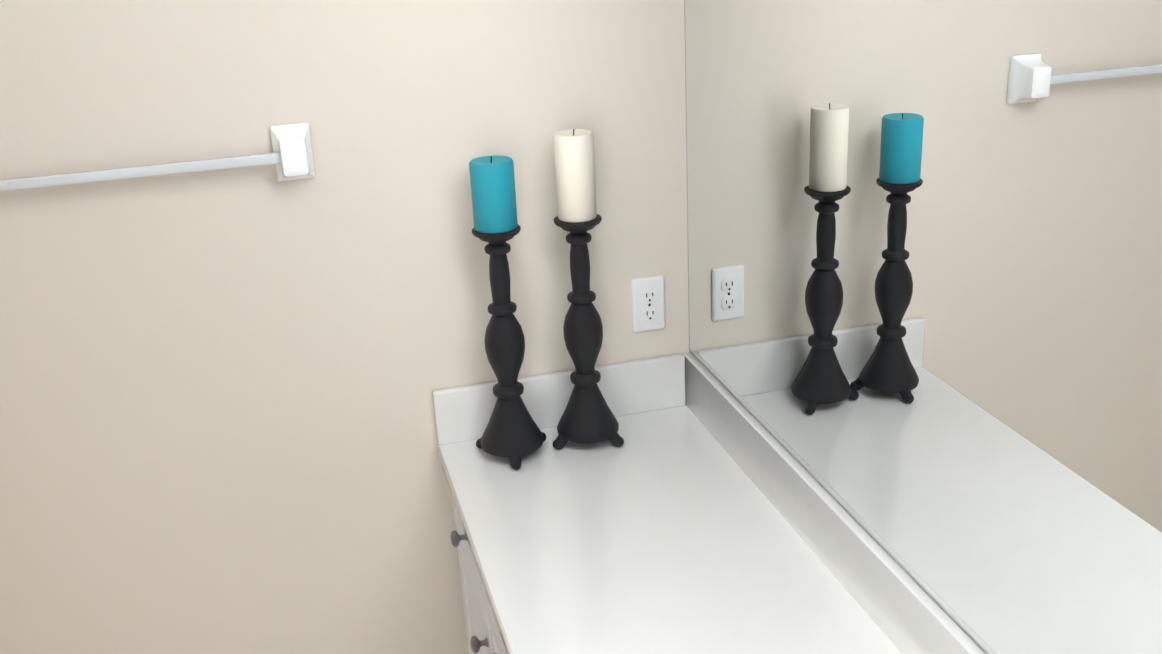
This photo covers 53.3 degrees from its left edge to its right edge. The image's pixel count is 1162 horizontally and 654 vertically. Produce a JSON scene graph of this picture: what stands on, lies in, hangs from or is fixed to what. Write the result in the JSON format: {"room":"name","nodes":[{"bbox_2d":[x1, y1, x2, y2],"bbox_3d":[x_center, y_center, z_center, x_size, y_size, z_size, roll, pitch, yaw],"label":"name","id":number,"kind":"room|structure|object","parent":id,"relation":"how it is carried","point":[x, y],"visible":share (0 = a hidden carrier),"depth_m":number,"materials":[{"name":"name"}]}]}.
{"room":"bathroom","nodes":[
{"label":"bathroom","id":0,"kind":"room"},
{"bbox_2d":[0,0,689,653],"bbox_3d":[-0.909,-0.189,2.049,2.500,2.740,0.100,-8,22,-13],"label":"wall","id":1,"kind":"structure","parent":0,"point":[218,434],"depth_m":2.16,"materials":[{"name":"paint"}]},
{"bbox_2d":[0,122,315,191],"bbox_3d":[-0.791,-0.261,1.963,0.664,0.099,0.067,-8,22,-13],"label":"towel rail","id":2,"kind":"object","parent":1,"relation":"attached to","point":[290,157],"visible":1,"depth_m":1.99,"materials":[{"name":"white metal"}]},
{"bbox_2d":[631,275,665,332],"bbox_3d":[0.138,-0.045,2.346,0.070,0.115,0.010,-8,22,-13],"label":"electrical outlet","id":3,"kind":"object","parent":1,"relation":"attached to","point":[648,304],"visible":1,"depth_m":2.34,"materials":[{"name":"white plastic"}]},
{"bbox_3d":[-0.383,1.723,0.979,2.500,0.100,3.600,-8,22,-13],"label":"floor","id":4,"kind":"structure","parent":0,"visible":0},
{"bbox_2d":[432,352,985,653],"bbox_3d":[0.304,0.949,1.415,0.560,0.962,2.448,-8,22,-13],"label":"bathroom vanity","id":5,"kind":"object","parent":4,"relation":"on","point":[701,510],"visible":1,"depth_m":1.94,"materials":[{"name":"white"}]},
{"bbox_2d":[469,155,545,469],"bbox_3d":[-0.140,-0.026,2.150,0.140,0.589,0.140,-8,22,-13],"label":"candle holder","id":6,"kind":"object","parent":5,"relation":"on","point":[513,432],"visible":1,"depth_m":2.14,"materials":[{"name":"black wood"}]},
{"bbox_2d":[469,155,517,233],"bbox_3d":[-0.157,-0.238,2.075,0.079,0.124,0.079,-8,22,-13],"label":"candle","id":7,"kind":"object","parent":6,"relation":"on","point":[492,179],"depth_m":2.05,"materials":[{"name":"teal wax"}]},
{"bbox_2d":[553,129,623,448],"bbox_3d":[-0.009,-0.067,2.194,0.139,0.622,0.138,-8,22,-13],"label":"candle holder","id":8,"kind":"object","parent":5,"relation":"on","point":[588,417],"visible":1,"depth_m":2.18,"materials":[{"name":"black wood"}]},
{"bbox_2d":[553,129,596,222],"bbox_3d":[-0.010,-0.275,2.107,0.072,0.158,0.072,-8,22,-13],"label":"candle","id":9,"kind":"object","parent":8,"relation":"on","point":[573,148],"depth_m":2.08,"materials":[{"name":"beige wax"}]},
{"bbox_3d":[0.721,0.252,0.697,0.100,2.740,3.500,-8,22,-13],"label":"wall","id":10,"kind":"structure","parent":0,"visible":0},
{"bbox_2d":[684,0,1161,653],"bbox_3d":[0.526,-0.020,1.119,0.005,1.030,2.448,-8,22,-13],"label":"mirror","id":11,"kind":"object","parent":10,"relation":"attached to","point":[924,272],"visible":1,"depth_m":1.40,"materials":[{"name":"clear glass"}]}
]}

